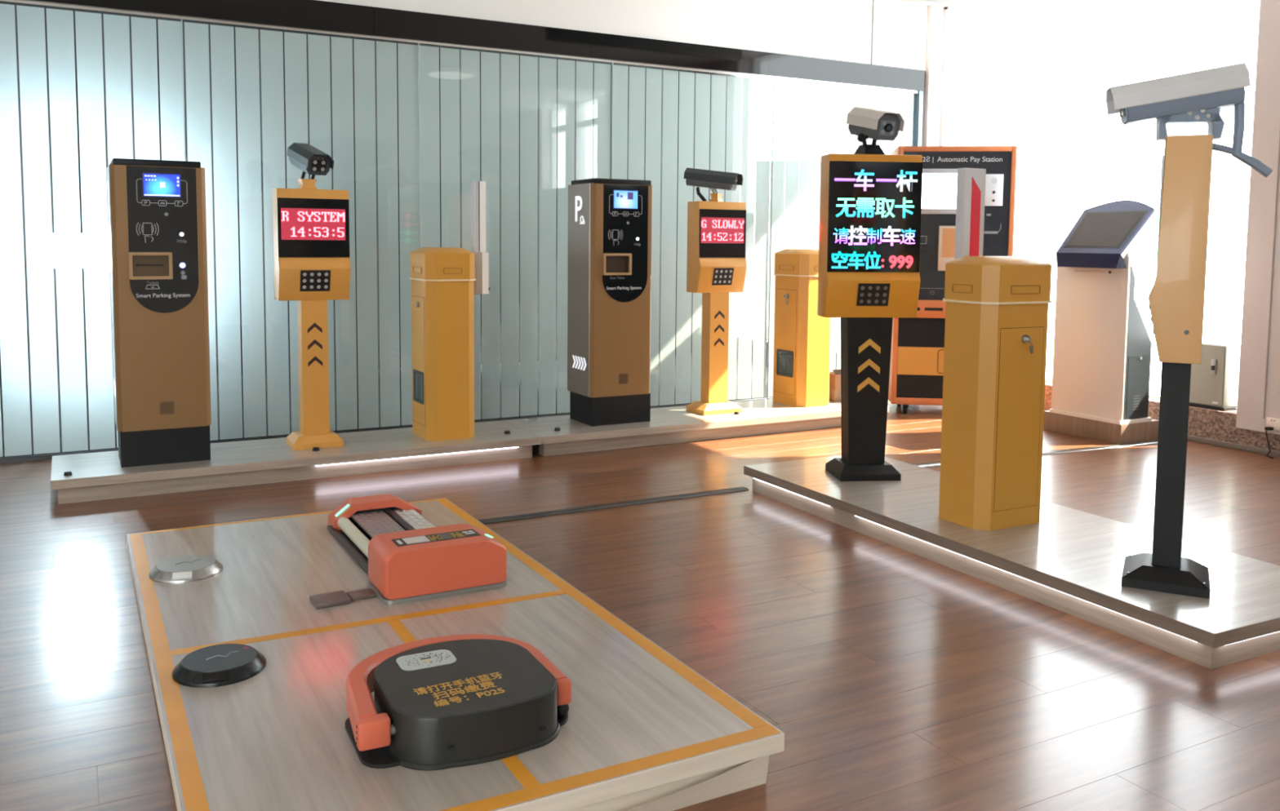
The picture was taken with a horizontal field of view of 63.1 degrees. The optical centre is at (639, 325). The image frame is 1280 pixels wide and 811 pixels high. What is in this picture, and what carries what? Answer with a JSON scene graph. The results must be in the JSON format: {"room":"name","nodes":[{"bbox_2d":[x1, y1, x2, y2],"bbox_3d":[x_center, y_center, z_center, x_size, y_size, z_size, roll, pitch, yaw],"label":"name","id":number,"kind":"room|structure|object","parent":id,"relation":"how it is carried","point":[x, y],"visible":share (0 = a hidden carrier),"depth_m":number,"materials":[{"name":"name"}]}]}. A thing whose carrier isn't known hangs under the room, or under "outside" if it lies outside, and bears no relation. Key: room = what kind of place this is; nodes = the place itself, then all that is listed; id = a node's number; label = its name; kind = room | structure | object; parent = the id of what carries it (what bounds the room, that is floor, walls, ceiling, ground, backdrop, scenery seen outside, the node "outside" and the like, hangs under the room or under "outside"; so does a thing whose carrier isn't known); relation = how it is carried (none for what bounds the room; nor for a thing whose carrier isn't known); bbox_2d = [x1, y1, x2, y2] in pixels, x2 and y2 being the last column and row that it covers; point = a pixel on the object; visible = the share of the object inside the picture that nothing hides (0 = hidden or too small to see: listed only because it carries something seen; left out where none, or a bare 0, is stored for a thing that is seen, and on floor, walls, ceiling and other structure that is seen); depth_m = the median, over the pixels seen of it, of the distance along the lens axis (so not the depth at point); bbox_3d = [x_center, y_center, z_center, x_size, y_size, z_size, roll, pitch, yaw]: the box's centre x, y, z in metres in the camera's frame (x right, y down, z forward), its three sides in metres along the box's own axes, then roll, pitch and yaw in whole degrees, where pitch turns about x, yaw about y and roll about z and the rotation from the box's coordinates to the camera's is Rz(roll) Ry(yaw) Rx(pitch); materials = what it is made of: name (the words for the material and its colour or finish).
{"room":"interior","nodes":[
{"label":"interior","id":0,"kind":"room"},
{"bbox_2d":[0,2,715,389],"bbox_3d":[-3.864,-1.048,8.370,11.300,3.000,0.100,-2,5,-29],"label":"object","id":1,"kind":"structure","parent":0,"point":[15,5],"depth_m":8.92,"materials":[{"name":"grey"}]},
{"bbox_2d":[348,506,400,525],"bbox_3d":[-0.974,0.699,3.850,0.265,0.066,0.010,-2,5,-29],"label":"panel","id":2,"kind":"object","parent":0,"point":[350,518],"depth_m":3.82,"materials":[{"name":"grey metal"}]},
{"bbox_2d":[0,0,923,463],"bbox_3d":[-2.582,-0.493,5.639,10.900,2.360,0.070,-2,5,-29],"label":"glass","id":3,"kind":"object","parent":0,"point":[418,65],"visible":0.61,"depth_m":6.17,"materials":[{"name":"clear glass"}]},
{"bbox_2d":[316,0,927,71],"bbox_3d":[-2.594,-2.064,5.559,10.900,0.495,0.160,-2,5,-29],"label":"wall","id":4,"kind":"structure","parent":0,"point":[841,30],"depth_m":7.28,"materials":[{"name":"white paint"}]},
{"bbox_2d":[28,0,924,91],"bbox_3d":[-1.544,-1.773,6.140,8.480,0.160,0.155,-2,5,-29],"label":"ceiling beam","id":5,"kind":"structure","parent":4,"relation":"attached to","point":[316,15],"depth_m":6.45,"materials":[{"name":"black"}]},
{"bbox_2d":[871,0,875,64],"bbox_3d":[1.750,-2.207,7.832,0.008,0.500,0.012,-2,5,-29],"label":"trim","id":6,"kind":"structure","parent":4,"relation":"attached to","point":[873,21],"depth_m":7.83,"materials":[{"name":"grey"}]},
{"bbox_2d":[0,353,1279,810],"bbox_3d":[-1.183,0.931,3.584,11.300,0.120,11.940,-2,5,-29],"label":"floor","id":7,"kind":"structure","parent":0,"point":[893,678],"depth_m":3.12,"materials":[{"name":"brown wood"}]},
{"bbox_2d":[50,420,541,504],"bbox_3d":[-1.668,0.669,5.280,2.284,0.118,0.580,-2,5,-29],"label":"display platform","id":8,"kind":"object","parent":7,"relation":"on","point":[96,476],"visible":0.92,"depth_m":5.05,"materials":[{"name":"laminate"}]},
{"bbox_2d":[63,471,71,475],"bbox_3d":[-2.514,0.651,4.583,0.034,0.016,0.034,-2,5,-29],"label":"rubber bung","id":9,"kind":"object","parent":8,"relation":"on","point":[68,473],"visible":1,"depth_m":4.57,"materials":[{"name":"black rubber"}]},
{"bbox_2d":[106,158,211,467],"bbox_3d":[-2.257,-0.064,4.899,0.402,1.394,0.340,-2,5,-29],"label":"kiosk","id":10,"kind":"object","parent":8,"relation":"on","point":[157,211],"visible":1,"depth_m":4.76,"materials":[{"name":"black paint"}]},
{"bbox_2d":[128,252,173,279],"bbox_3d":[-2.214,-0.269,4.720,0.178,0.123,0.016,-2,5,-29],"label":"tray","id":11,"kind":"object","parent":10,"relation":"on","point":[142,265],"depth_m":4.72,"materials":[{"name":"brown"}]},
{"bbox_2d":[160,401,173,414],"bbox_3d":[-2.181,0.382,4.808,0.060,0.060,0.001,-2,5,-29],"label":"speaker grille","id":12,"kind":"object","parent":10,"relation":"attached to","point":[166,407],"depth_m":4.81,"materials":[{"name":"brown metal"}]},
{"bbox_2d":[271,188,351,450],"bbox_3d":[-1.649,-0.034,5.255,0.345,1.289,0.210,-2,5,-29],"label":"terminal","id":13,"kind":"object","parent":8,"relation":"on","point":[312,268],"visible":1,"depth_m":5.20,"materials":[{"name":"orange metal"}]},
{"bbox_2d":[287,142,333,189],"bbox_3d":[-1.642,-0.796,5.200,0.132,0.237,0.270,-3,6,-41],"label":"security camera","id":14,"kind":"object","parent":13,"relation":"on","point":[312,161],"visible":0.99,"depth_m":5.15,"materials":[{"name":"grey metal"}]},
{"bbox_2d":[312,447,319,451],"bbox_3d":[-1.604,0.612,5.161,0.034,0.016,0.034,-2,5,-29],"label":"rubber bung","id":15,"kind":"object","parent":8,"relation":"on","point":[314,449],"visible":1,"depth_m":5.15,"materials":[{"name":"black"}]},
{"bbox_2d":[408,181,490,441],"bbox_3d":[-1.001,-0.091,5.593,0.406,1.360,0.358,-2,5,-29],"label":"gate","id":16,"kind":"object","parent":8,"relation":"on","point":[446,281],"visible":1,"depth_m":5.44,"materials":[{"name":"metal"}]},
{"bbox_2d":[504,430,510,434],"bbox_3d":[-0.721,0.580,5.660,0.034,0.016,0.034,-2,5,-29],"label":"rubber bung","id":17,"kind":"object","parent":8,"relation":"on","point":[507,432],"visible":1,"depth_m":5.65,"materials":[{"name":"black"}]},
{"bbox_2d":[126,497,784,810],"bbox_3d":[-0.754,0.866,2.969,1.169,0.119,2.298,-2,5,-29],"label":"display platform","id":18,"kind":"object","parent":7,"relation":"on","point":[643,731],"visible":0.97,"depth_m":2.42,"materials":[{"name":"laminate"}]},
{"bbox_2d":[148,555,222,583],"bbox_3d":[-1.423,0.760,3.271,0.214,0.032,0.214,5,6,41],"label":"sensor","id":19,"kind":"object","parent":18,"relation":"on","point":[189,568],"visible":1,"depth_m":3.22,"materials":[{"name":"grey metal"}]},
{"bbox_2d":[171,644,266,688],"bbox_3d":[-1.025,0.823,2.543,0.214,0.032,0.214,5,6,41],"label":"sensor","id":20,"kind":"object","parent":18,"relation":"on","point":[223,664],"visible":1,"depth_m":2.50,"materials":[{"name":"grey plastic"}]},
{"bbox_2d":[309,588,376,608],"bbox_3d":[-0.863,0.793,3.039,0.177,0.014,0.090,-2,5,-31],"label":"magnetic latch","id":21,"kind":"object","parent":18,"relation":"on","point":[339,597],"visible":1,"depth_m":3.03,"materials":[{"name":"grey"}]},
{"bbox_2d":[327,493,507,604],"bbox_3d":[-0.786,0.687,3.480,0.383,0.153,0.936,-2,5,-29],"label":"lock","id":22,"kind":"object","parent":18,"relation":"on","point":[405,558],"visible":1,"depth_m":3.13,"materials":[{"name":"orange plastic"}]},
{"bbox_2d":[334,504,349,516],"bbox_3d":[-1.079,0.671,3.779,0.060,0.002,0.016,-41,22,-19],"label":"lamp","id":23,"kind":"object","parent":22,"relation":"attached to","point":[344,508],"depth_m":3.77,"materials":[{"name":"white"}]},
{"bbox_2d":[395,530,474,544],"bbox_3d":[-0.614,0.639,3.146,0.238,0.001,0.042,-2,5,-29],"label":"print","id":24,"kind":"object","parent":22,"relation":"on","point":[460,534],"depth_m":3.14,"materials":[{"name":"multicoloured"}]},
{"bbox_2d":[427,532,464,540],"bbox_3d":[-0.587,0.639,3.157,0.100,0.001,0.048,-2,5,-29],"label":"print","id":25,"kind":"object","parent":22,"relation":"on","point":[447,535],"depth_m":3.15,"materials":[{"name":"yellow"}]},
{"bbox_2d":[344,634,571,770],"bbox_3d":[-0.416,0.810,2.298,0.466,0.108,0.461,-2,5,-27],"label":"lock","id":26,"kind":"object","parent":18,"relation":"on","point":[453,701],"visible":1,"depth_m":2.17,"materials":[{"name":"grey plastic"}]},
{"bbox_2d":[478,486,748,524],"bbox_3d":[-0.136,0.794,4.593,1.450,0.009,0.055,-2,5,-29],"label":"cable cover","id":27,"kind":"object","parent":7,"relation":"on","point":[554,513],"visible":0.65,"depth_m":4.58,"materials":[{"name":"grey plastic"}]},
{"bbox_2d":[502,399,888,456],"bbox_3d":[0.386,0.597,6.401,2.470,0.118,0.580,-2,5,-29],"label":"display platform","id":28,"kind":"object","parent":7,"relation":"on","point":[673,424],"visible":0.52,"depth_m":6.09,"materials":[{"name":"laminate"}]},
{"bbox_2d":[524,417,539,421],"bbox_3d":[-0.631,0.553,6.090,0.092,0.008,0.092,-2,5,-29],"label":"ring","id":29,"kind":"object","parent":28,"relation":"on","point":[529,418],"visible":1,"depth_m":6.08,"materials":[{"name":"silver metal"}]},
{"bbox_2d":[567,177,652,426],"bbox_3d":[-0.172,-0.139,6.060,0.402,1.394,0.340,-2,5,-29],"label":"kiosk","id":30,"kind":"object","parent":28,"relation":"on","point":[609,261],"visible":1,"depth_m":5.93,"materials":[{"name":"black paint"}]},
{"bbox_2d":[602,253,631,275],"bbox_3d":[-0.128,-0.344,5.881,0.178,0.123,0.016,-2,5,-29],"label":"tray","id":31,"kind":"object","parent":30,"relation":"on","point":[613,264],"depth_m":5.88,"materials":[{"name":"brown"}]},
{"bbox_2d":[618,373,627,384],"bbox_3d":[-0.095,0.306,5.969,0.060,0.060,0.001,-2,5,-29],"label":"speaker grille","id":32,"kind":"object","parent":30,"relation":"attached to","point":[623,378],"depth_m":5.97,"materials":[{"name":"brown metal"}]},
{"bbox_2d":[685,200,746,415],"bbox_3d":[0.463,-0.108,6.402,0.335,1.289,0.210,-2,5,-29],"label":"post","id":33,"kind":"object","parent":28,"relation":"on","point":[717,267],"visible":1,"depth_m":6.34,"materials":[{"name":"orange metal"}]},
{"bbox_2d":[683,168,742,201],"bbox_3d":[0.437,-0.851,6.328,0.346,0.216,0.159,3,5,27],"label":"security camera","id":34,"kind":"object","parent":33,"relation":"on","point":[715,180],"visible":0.98,"depth_m":6.31,"materials":[{"name":"grey metal"}]},
{"bbox_2d":[773,248,831,407],"bbox_3d":[1.067,0.008,6.806,0.341,1.004,0.358,-2,5,-29],"label":"gate","id":35,"kind":"object","parent":28,"relation":"on","point":[802,337],"visible":0.8,"depth_m":6.67,"materials":[{"name":"metal"}]},
{"bbox_2d":[778,354,791,373],"bbox_3d":[0.939,0.251,6.757,0.001,0.120,0.136,-2,5,-29],"label":"grille","id":36,"kind":"object","parent":35,"relation":"attached to","point":[784,360],"depth_m":6.75,"materials":[{"name":"grey metal"}]},
{"bbox_2d":[828,388,840,401],"bbox_3d":[1.332,0.458,6.997,0.190,0.080,0.155,-2,5,-29],"label":"wooden block","id":37,"kind":"object","parent":28,"relation":"on","point":[834,395],"visible":0.24,"depth_m":6.90,"materials":[{"name":"wood"}]},
{"bbox_2d":[829,369,840,390],"bbox_3d":[1.330,0.354,6.984,0.180,0.130,0.140,-2,5,-29],"label":"cardboard box","id":38,"kind":"object","parent":37,"relation":"on","point":[835,375],"visible":0.36,"depth_m":6.90,"materials":[{"name":"brown"}]},
{"bbox_2d":[888,146,1017,413],"bbox_3d":[2.137,-0.307,7.253,0.765,1.815,0.514,1,5,7],"label":"station","id":39,"kind":"object","parent":7,"relation":"on","point":[917,343],"visible":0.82,"depth_m":7.00,"materials":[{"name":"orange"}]},
{"bbox_2d":[937,226,955,271],"bbox_3d":[2.100,-0.515,6.995,0.190,0.300,0.012,1,5,7],"label":"panel","id":40,"kind":"object","parent":39,"relation":"on","point":[946,234],"depth_m":6.99,"materials":[{"name":"orange plastic"}]},
{"bbox_2d":[942,228,955,257],"bbox_3d":[2.101,-0.551,6.986,0.150,0.193,0.001,1,5,7],"label":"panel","id":41,"kind":"object","parent":39,"relation":"on","point":[948,234],"depth_m":6.99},
{"bbox_2d":[743,455,1279,669],"bbox_3d":[1.357,0.798,4.041,0.798,0.118,2.363,-2,5,-29],"label":"display platform","id":42,"kind":"object","parent":7,"relation":"on","point":[1071,562],"visible":0.83,"depth_m":3.56,"materials":[{"name":"laminate"}]},
{"bbox_2d":[817,153,922,481],"bbox_3d":[1.015,-0.035,4.674,0.418,1.435,0.240,0,5,-6],"label":"terminal","id":43,"kind":"object","parent":42,"relation":"on","point":[870,205],"visible":1,"depth_m":4.58,"materials":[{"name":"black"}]},
{"bbox_2d":[846,106,904,155],"bbox_3d":[1.033,-0.859,4.582,0.142,0.219,0.246,-1,5,-23],"label":"security camera","id":44,"kind":"object","parent":43,"relation":"on","point":[866,123],"visible":1,"depth_m":4.53,"materials":[{"name":"grey metal"}]},
{"bbox_2d":[938,168,1052,530],"bbox_3d":[1.335,0.070,3.975,0.358,1.344,0.371,-2,5,-28],"label":"gate","id":45,"kind":"object","parent":42,"relation":"on","point":[997,307],"visible":1,"depth_m":3.86,"materials":[{"name":"orange metal"}]},
{"bbox_2d":[1121,134,1213,599],"bbox_3d":[1.656,0.121,3.219,0.240,1.372,0.302,3,5,27],"label":"post","id":46,"kind":"object","parent":42,"relation":"on","point":[1176,297],"visible":1,"depth_m":3.09,"materials":[{"name":"brown metal"}]},
{"bbox_2d":[1106,62,1272,177],"bbox_3d":[1.666,-0.616,3.164,0.462,0.335,0.129,2,5,15],"label":"security camera","id":47,"kind":"object","parent":46,"relation":"attached to","point":[1198,96],"visible":1,"depth_m":3.12,"materials":[{"name":"painted metal"},{"name":"plastic"},{"name":"glass"}]},
{"bbox_2d":[913,440,1157,467],"bbox_3d":[2.207,0.717,5.810,2.320,0.009,0.056,-2,5,-24],"label":"cable cover","id":48,"kind":"object","parent":7,"relation":"on","point":[1136,444],"visible":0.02,"depth_m":5.95,"materials":[{"name":"silver metal"}]},
{"bbox_2d":[1043,410,1159,444],"bbox_3d":[2.844,0.617,6.444,0.357,0.118,0.555,-2,5,-29],"label":"plinth","id":49,"kind":"object","parent":7,"relation":"on","point":[1141,432],"visible":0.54,"depth_m":6.26,"materials":[{"name":"laminate"}]},
{"bbox_2d":[1048,200,1157,425],"bbox_3d":[2.795,-0.097,6.331,0.370,1.322,0.508,-2,5,-29],"label":"kiosk","id":50,"kind":"object","parent":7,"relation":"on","point":[1103,344],"visible":1,"depth_m":6.23,"materials":[{"name":"white paint"},{"name":"dark blue paint"},{"name":"glass"}]},
{"bbox_2d":[1133,395,1139,410],"bbox_3d":[2.948,0.460,6.193,0.055,0.086,0.001,-2,5,-29],"label":"vent","id":51,"kind":"object","parent":50,"relation":"attached to","point":[1135,397],"depth_m":6.19,"materials":[{"name":"grey metal"}]},
{"bbox_2d":[1264,426,1273,458],"bbox_3d":[3.499,0.652,5.802,0.044,0.163,0.102,3,5,26],"label":"power cable","id":52,"kind":"object","parent":7,"relation":"on","point":[1269,428],"visible":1,"depth_m":5.80,"materials":[{"name":"black rubber"}]},
{"bbox_2d":[715,74,758,337],"bbox_3d":[0.948,-1.199,10.769,0.250,3.000,0.500,-2,5,-29],"label":"wall","id":53,"kind":"structure","parent":0,"point":[716,74],"depth_m":10.58,"materials":[{"name":"grey paint"}]},
{"bbox_2d":[737,337,836,368],"bbox_3d":[1.607,0.302,9.659,0.250,0.200,2.300,-2,5,-29],"label":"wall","id":54,"kind":"structure","parent":0,"point":[737,337],"depth_m":10.30,"materials":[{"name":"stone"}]},
{"bbox_2d":[896,5,955,146],"bbox_3d":[2.257,-0.993,8.383,0.250,3.000,0.360,-2,5,-29],"label":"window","id":55,"kind":"structure","parent":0,"point":[932,95],"depth_m":8.13,"materials":[{"name":"white"}]},
{"bbox_2d":[1044,409,1279,457],"bbox_3d":[3.510,0.711,5.905,0.030,0.030,5.450,-2,5,-29],"label":"baseboard","id":56,"kind":"structure","parent":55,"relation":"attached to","point":[1192,438],"depth_m":6.03,"materials":[{"name":"grey"}]},
{"bbox_2d":[890,0,1012,14],"bbox_3d":[-1.163,-2.170,3.349,11.300,0.100,11.900,-2,5,-29],"label":"ceiling","id":57,"kind":"structure","parent":0,"point":[991,2],"depth_m":8.00,"materials":[{"name":"white"}]},
{"bbox_2d":[894,0,950,7],"bbox_3d":[1.181,-2.160,6.181,1.725,0.335,0.080,-2,5,-29],"label":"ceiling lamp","id":58,"kind":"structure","parent":57,"relation":"attached to","point":[938,3],"depth_m":6.53,"materials":[{"name":"white"}]},
{"bbox_2d":[1235,0,1279,435],"bbox_3d":[4.256,-0.738,4.711,0.274,2.875,2.865,-2,5,-29],"label":"wall","id":59,"kind":"structure","parent":0,"point":[1259,380],"depth_m":5.84,"materials":[{"name":"grey paint"}]},
{"bbox_2d":[940,0,1236,410],"bbox_3d":[3.002,-0.983,7.113,0.060,2.800,2.575,-2,5,-29],"label":"window","id":60,"kind":"structure","parent":59,"relation":"in","point":[948,11],"depth_m":8.13,"materials":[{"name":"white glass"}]},
{"bbox_2d":[1044,378,1279,451],"bbox_3d":[3.635,0.619,5.995,0.280,0.200,5.500,-2,5,-29],"label":"kerb","id":61,"kind":"object","parent":59,"relation":"attached to","point":[1214,424],"visible":0.12,"depth_m":6.14,"materials":[{"name":"stone"}]},
{"bbox_2d":[1189,341,1240,411],"bbox_3d":[3.424,0.299,6.303,0.195,0.385,0.350,-2,5,-29],"label":"electrical box","id":62,"kind":"object","parent":61,"relation":"on","point":[1214,382],"visible":0.79,"depth_m":6.18,"materials":[{"name":"grey metal"}]},
{"bbox_2d":[1266,417,1279,431],"bbox_3d":[3.548,0.551,5.804,0.011,0.065,0.120,-2,5,-29],"label":"wall socket","id":63,"kind":"object","parent":59,"relation":"attached to","point":[1274,423],"visible":1,"depth_m":5.82,"materials":[{"name":"beige plastic"}]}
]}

